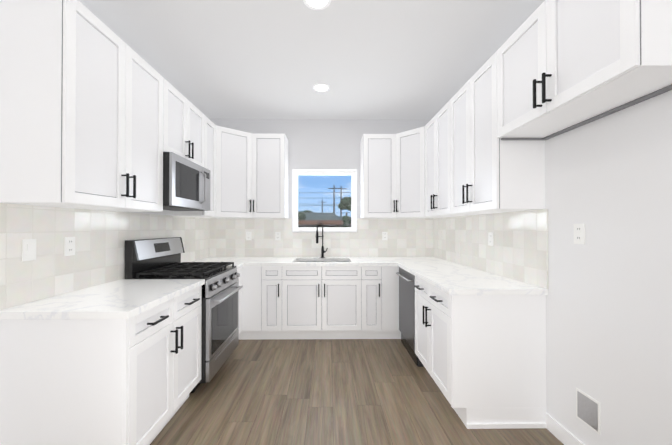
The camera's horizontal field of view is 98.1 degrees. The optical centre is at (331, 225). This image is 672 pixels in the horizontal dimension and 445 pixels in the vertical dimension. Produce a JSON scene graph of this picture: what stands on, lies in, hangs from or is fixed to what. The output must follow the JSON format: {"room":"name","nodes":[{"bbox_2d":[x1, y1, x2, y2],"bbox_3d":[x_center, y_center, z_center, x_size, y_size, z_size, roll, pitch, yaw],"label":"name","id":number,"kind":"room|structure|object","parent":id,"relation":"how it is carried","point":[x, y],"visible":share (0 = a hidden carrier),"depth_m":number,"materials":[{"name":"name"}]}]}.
{"room":"kitchen","nodes":[
{"label":"kitchen","id":0,"kind":"room"},
{"bbox_2d":[7,0,208,278],"bbox_3d":[-1.718,-0.069,0.994,0.160,2.810,6.300,0,0,-1],"label":"wall","id":1,"kind":"structure","parent":0,"point":[166,212],"depth_m":2.68,"materials":[{"name":"white paint"}]},
{"bbox_2d":[0,0,162,211],"bbox_3d":[-1.461,-0.638,1.869,0.369,1.060,0.858,0,0,-1],"label":"upper cabinet","id":2,"kind":"object","parent":1,"relation":"attached to","point":[81,106],"visible":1,"depth_m":1.50,"materials":[{"name":"white wood"}]},
{"bbox_2d":[0,203,209,309],"bbox_3d":[-1.649,0.162,2.691,0.010,0.526,2.559,0,0,-1],"label":"backsplash","id":3,"kind":"structure","parent":1,"relation":"attached to","point":[96,259],"depth_m":1.84,"materials":[{"name":"tile"}]},
{"bbox_2d":[22,239,35,261],"bbox_3d":[-1.625,0.134,1.570,0.011,0.116,0.072,0,0,-1],"label":"light switch","id":4,"kind":"object","parent":3,"relation":"attached to","point":[28,249],"visible":1,"depth_m":1.56,"materials":[{"name":"white plastic"}]},
{"bbox_2d":[64,237,74,255],"bbox_3d":[-1.629,0.132,1.816,0.008,0.116,0.072,0,0,-1],"label":"electrical outlet","id":5,"kind":"object","parent":3,"relation":"attached to","point":[69,246],"visible":1,"depth_m":1.81,"materials":[{"name":"white plastic"}]},
{"bbox_2d":[163,78,203,166],"bbox_3d":[-1.469,-0.872,2.684,0.369,0.581,0.760,0,0,-1],"label":"upper cabinet","id":6,"kind":"object","parent":1,"relation":"attached to","point":[183,126],"visible":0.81,"depth_m":2.60,"materials":[{"name":"white wood"}]},
{"bbox_2d":[163,152,209,210],"bbox_3d":[-1.427,-0.363,2.680,0.428,0.429,0.754,0,0,-1],"label":"microwave","id":7,"kind":"object","parent":6,"relation":"attached to","point":[186,184],"visible":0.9,"depth_m":2.52,"materials":[{"name":"silver metal"}]},
{"bbox_2d":[173,115,215,216],"bbox_3d":[-1.497,-0.629,3.220,0.325,1.060,0.312,0,0,-1],"label":"upper cabinet","id":8,"kind":"object","parent":1,"relation":"attached to","point":[209,144],"visible":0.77,"depth_m":3.24,"materials":[{"name":"white wood"}]},
{"bbox_2d":[79,0,544,119],"bbox_3d":[-0.098,-1.534,1.021,3.400,0.120,6.300,0,0,-1],"label":"ceiling","id":9,"kind":"structure","parent":0,"point":[362,59],"depth_m":2.43,"materials":[{"name":"white paint"}]},
{"bbox_2d":[303,0,330,9],"bbox_3d":[-0.092,-1.465,1.894,0.184,0.004,0.184,0,0,-1],"label":"recessed light","id":10,"kind":"object","parent":9,"relation":"in","point":[317,4],"visible":1,"depth_m":1.93,"materials":[{"name":"white paint"}]},
{"bbox_2d":[313,83,329,91],"bbox_3d":[-0.105,-1.457,3.095,0.184,0.004,0.184,0,0,-1],"label":"recessed light","id":11,"kind":"object","parent":9,"relation":"in","point":[320,87],"visible":1,"depth_m":3.08,"materials":[{"name":"white paint"}]},
{"bbox_2d":[210,119,429,217],"bbox_3d":[-0.131,-0.048,4.081,3.080,2.810,0.160,0,0,-1],"label":"wall","id":12,"kind":"structure","parent":0,"point":[323,143],"depth_m":4.01,"materials":[{"name":"white paint"}]},
{"bbox_2d":[199,125,251,217],"bbox_3d":[-1.328,-0.626,3.682,0.672,1.060,0.615,0,0,-1],"label":"upper cabinet","id":13,"kind":"object","parent":12,"relation":"attached to","point":[233,173],"visible":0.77,"depth_m":3.52,"materials":[{"name":"white wood"}]},
{"bbox_2d":[252,133,287,217],"bbox_3d":[-0.796,-0.625,3.811,0.416,1.060,0.369,0,0,-1],"label":"upper cabinet","id":14,"kind":"object","parent":12,"relation":"attached to","point":[269,175],"visible":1,"depth_m":3.68,"materials":[{"name":"white wood"}]},
{"bbox_2d":[210,218,432,256],"bbox_3d":[-0.130,0.171,3.992,3.076,0.526,0.010,0,0,-1],"label":"backsplash","id":15,"kind":"structure","parent":12,"relation":"attached to","point":[410,237],"depth_m":3.99,"materials":[{"name":"tile"}]},
{"bbox_2d":[246,232,250,239],"bbox_3d":[-1.125,0.149,3.970,0.072,0.116,0.008,0,0,-1],"label":"electrical outlet","id":16,"kind":"object","parent":15,"relation":"attached to","point":[248,235],"visible":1,"depth_m":3.97,"materials":[{"name":"white plastic"}]},
{"bbox_2d":[275,232,280,239],"bbox_3d":[-0.727,0.149,3.975,0.072,0.116,0.008,0,0,-1],"label":"electrical outlet","id":17,"kind":"object","parent":15,"relation":"attached to","point":[277,235],"visible":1,"depth_m":3.97,"materials":[{"name":"white plastic"}]},
{"bbox_2d":[382,232,387,239],"bbox_3d":[0.733,0.149,3.990,0.072,0.116,0.008,0,0,-1],"label":"electrical outlet","id":18,"kind":"object","parent":15,"relation":"attached to","point":[384,235],"visible":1,"depth_m":3.99,"materials":[{"name":"white plastic"}]},
{"bbox_2d":[292,169,356,231],"bbox_3d":[-0.094,-0.338,4.054,0.887,0.868,0.147,0,0,-1],"label":"window","id":19,"kind":"structure","parent":12,"relation":"in","point":[353,186],"depth_m":4.08,"materials":[{"name":"white paint"}]},
{"bbox_2d":[360,134,395,217],"bbox_3d":[0.610,-0.625,3.826,0.416,1.060,0.369,0,0,-1],"label":"upper cabinet","id":20,"kind":"object","parent":12,"relation":"attached to","point":[378,172],"visible":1,"depth_m":3.69,"materials":[{"name":"white wood"}]},
{"bbox_2d":[150,339,563,444],"bbox_3d":[-0.098,1.396,1.001,3.400,0.120,6.300,0,0,-1],"label":"floor","id":21,"kind":"structure","parent":0,"point":[322,392],"depth_m":2.20,"materials":[{"name":"wood"}]},
{"bbox_2d":[0,286,201,444],"bbox_3d":[-1.308,0.902,1.861,0.674,0.880,0.858,0,0,-1],"label":"base cabinet","id":22,"kind":"object","parent":21,"relation":"on","point":[134,380],"visible":0.83,"depth_m":1.43,"materials":[{"name":"white wood"}]},
{"bbox_2d":[0,279,204,319],"bbox_3d":[-1.317,0.441,1.853,0.655,0.039,0.880,0,0,-1],"label":"countertop","id":23,"kind":"structure","parent":22,"relation":"on","point":[124,299],"depth_m":1.60,"materials":[{"name":"stone"}]},
{"bbox_2d":[125,237,242,392],"bbox_3d":[-1.268,0.735,2.674,0.728,1.225,0.758,0,0,-1],"label":"range","id":24,"kind":"object","parent":21,"relation":"on","point":[156,258],"visible":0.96,"depth_m":2.49,"materials":[{"name":"silver metal"}]},
{"bbox_2d":[237,267,242,339],"bbox_3d":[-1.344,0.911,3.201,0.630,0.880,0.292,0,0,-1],"label":"base cabinet","id":25,"kind":"object","parent":21,"relation":"on","point":[239,270],"visible":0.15,"depth_m":3.31,"materials":[{"name":"white wood"}]},
{"bbox_2d":[192,261,243,268],"bbox_3d":[-1.329,0.450,3.181,0.660,0.039,0.244,0,0,-1],"label":"countertop","id":26,"kind":"structure","parent":25,"relation":"on","point":[238,264],"depth_m":3.37,"materials":[{"name":"stone"}]},
{"bbox_2d":[196,257,446,265],"bbox_3d":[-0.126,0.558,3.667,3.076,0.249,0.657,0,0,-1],"label":"countertop","id":27,"kind":"structure","parent":25,"relation":"on","point":[248,261],"depth_m":3.57,"materials":[{"name":"stone"}]},
{"bbox_2d":[316,222,326,257],"bbox_3d":[-0.126,0.193,3.833,0.155,0.485,0.186,0,0,-1],"label":"faucet","id":28,"kind":"object","parent":27,"relation":"on","point":[322,248],"visible":1,"depth_m":3.88,"materials":[{"name":"black metal"}]},
{"bbox_2d":[243,266,266,339],"bbox_3d":[-0.890,0.914,3.669,0.284,0.880,0.630,0,0,-1],"label":"base cabinet","id":29,"kind":"object","parent":21,"relation":"on","point":[254,277],"depth_m":3.35,"materials":[{"name":"white wood"}]},
{"bbox_2d":[267,266,294,338],"bbox_3d":[-0.661,0.914,3.671,0.295,0.880,0.630,0,0,-1],"label":"base cabinet","id":30,"kind":"object","parent":21,"relation":"on","point":[278,277],"depth_m":3.36,"materials":[{"name":"white wood"}]},
{"bbox_2d":[287,274,354,338],"bbox_3d":[-0.114,1.026,3.676,1.038,0.655,0.630,0,0,-1],"label":"base cabinet","id":31,"kind":"object","parent":21,"relation":"on","point":[320,302],"depth_m":3.37,"materials":[{"name":"white wood"}]},
{"bbox_2d":[351,266,382,338],"bbox_3d":[0.432,0.914,3.683,0.294,0.880,0.630,0,0,-1],"label":"base cabinet","id":32,"kind":"object","parent":21,"relation":"on","point":[368,279],"depth_m":3.37,"materials":[{"name":"white wood"}]},
{"bbox_2d":[383,266,398,338],"bbox_3d":[0.649,0.914,3.685,0.261,0.880,0.630,0,0,-1],"label":"base cabinet","id":33,"kind":"object","parent":21,"relation":"on","point":[390,278],"depth_m":3.37,"materials":[{"name":"white wood"}]},
{"bbox_2d":[396,267,423,366],"bbox_3d":[1.063,0.911,3.076,0.651,0.877,0.588,0,0,-1],"label":"dishwasher","id":34,"kind":"object","parent":21,"relation":"on","point":[406,305],"visible":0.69,"depth_m":3.01,"materials":[{"name":"grey metal"}]},
{"bbox_2d":[414,276,545,428],"bbox_3d":[1.089,0.905,2.350,0.674,0.880,0.850,0,0,-1],"label":"base cabinet","id":35,"kind":"object","parent":21,"relation":"on","point":[482,358],"visible":0.94,"depth_m":1.94,"materials":[{"name":"white wood"}]},
{"bbox_2d":[396,261,547,294],"bbox_3d":[1.085,0.446,2.623,0.676,0.039,1.410,0,0,-1],"label":"countertop","id":36,"kind":"structure","parent":35,"relation":"on","point":[452,278],"depth_m":2.23,"materials":[{"name":"stone"}]},
{"bbox_2d":[443,90,671,444],"bbox_3d":[1.522,-0.069,1.028,0.160,2.810,6.300,0,0,-1],"label":"wall","id":37,"kind":"structure","parent":0,"point":[608,181],"depth_m":1.48,"materials":[{"name":"white paint"}]},
{"bbox_2d":[396,126,442,217],"bbox_3d":[1.107,-0.626,3.709,0.610,1.060,0.612,0,0,-1],"label":"upper cabinet","id":38,"kind":"object","parent":37,"relation":"attached to","point":[410,173],"visible":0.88,"depth_m":3.54,"materials":[{"name":"white wood"}]},
{"bbox_2d":[425,100,478,216],"bbox_3d":[1.234,-0.630,3.049,0.369,1.060,0.711,0,0,-1],"label":"upper cabinet","id":39,"kind":"object","parent":37,"relation":"attached to","point":[437,171],"visible":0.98,"depth_m":2.99,"materials":[{"name":"white wood"}]},
{"bbox_2d":[433,209,547,288],"bbox_3d":[1.414,0.164,2.963,0.010,0.526,2.079,0,0,-1],"label":"backsplash","id":40,"kind":"structure","parent":37,"relation":"attached to","point":[518,250],"depth_m":2.44,"materials":[{"name":"tile"}]},
{"bbox_2d":[488,232,492,245],"bbox_3d":[1.407,0.123,2.575,0.008,0.116,0.072,0,0,-1],"label":"electrical outlet","id":41,"kind":"object","parent":40,"relation":"attached to","point":[490,238],"visible":1,"depth_m":2.57,"materials":[{"name":"white plastic"}]},
{"bbox_2d":[450,51,544,213],"bbox_3d":[1.242,-0.635,2.320,0.369,1.060,0.743,0,0,-1],"label":"upper cabinet","id":42,"kind":"object","parent":37,"relation":"attached to","point":[491,172],"visible":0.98,"depth_m":2.09,"materials":[{"name":"white wood"}]},
{"bbox_2d":[545,413,584,444],"bbox_3d":[1.445,1.279,-0.019,0.013,0.100,3.906,0,0,-1],"label":"baseboard","id":43,"kind":"structure","parent":37,"relation":"attached to","point":[560,432],"depth_m":1.79,"materials":[{"name":"white paint"}]},
{"bbox_2d":[574,224,584,243],"bbox_3d":[1.430,0.051,1.682,0.008,0.116,0.072,0,0,-1],"label":"electrical outlet","id":44,"kind":"object","parent":37,"relation":"attached to","point":[579,233],"visible":1,"depth_m":1.68,"materials":[{"name":"white plastic"}]},
{"bbox_2d":[497,0,671,139],"bbox_3d":[1.250,-0.870,1.508,0.369,0.602,0.880,0,0,-1],"label":"upper cabinet","id":45,"kind":"object","parent":37,"relation":"attached to","point":[563,66],"visible":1,"depth_m":1.36,"materials":[{"name":"white wood"}]},
{"bbox_2d":[576,388,600,434],"bbox_3d":[1.432,1.035,1.630,0.006,0.170,0.150,0,0,-1],"label":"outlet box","id":46,"kind":"object","parent":37,"relation":"attached to","point":[588,411],"visible":1,"depth_m":1.62,"materials":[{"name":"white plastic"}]},
{"label":"outside","id":47,"kind":"structure","parent":0,"visible":0},
{"bbox_3d":[-0.727,2.662,72.046,120.000,0.300,135.710,0,0,-1],"label":"ground","id":48,"kind":"structure","parent":47,"visible":0},
{"bbox_2d":[298,211,305,220],"bbox_3d":[-3.522,0.278,29.807,1.855,3.903,1.750,0,0,-1],"label":"tree","id":49,"kind":"object","parent":48,"relation":"on","point":[301,214],"depth_m":29.16,"materials":[{"name":"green plant"}]},
{"bbox_2d":[298,213,350,226],"bbox_3d":[-1.846,0.252,40.603,10.100,4.100,15.400,0,0,-1],"label":"house","id":50,"kind":"structure","parent":48,"relation":"on","point":[308,221],"depth_m":37.21,"materials":[{"name":"beige"}]},
{"bbox_2d":[304,185,350,217],"bbox_3d":[-0.626,-2.802,62.501,60.001,10.500,25.195,0,0,-1],"label":"power line","id":51,"kind":"object","parent":48,"relation":"on","point":[334,188],"depth_m":51.91,"materials":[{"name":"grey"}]},
{"bbox_2d":[338,197,350,215],"bbox_3d":[1.994,-0.708,37.898,2.220,5.983,1.818,0,0,-1],"label":"tree","id":52,"kind":"object","parent":48,"relation":"on","point":[344,204],"depth_m":37.43,"materials":[{"name":"green plant"}]},
{"bbox_2d":[342,216,350,226],"bbox_3d":[1.749,0.622,29.995,1.393,3.216,1.328,0,0,-1],"label":"tree","id":53,"kind":"object","parent":48,"relation":"on","point":[346,219],"depth_m":29.48,"materials":[{"name":"green plant"}]}
]}

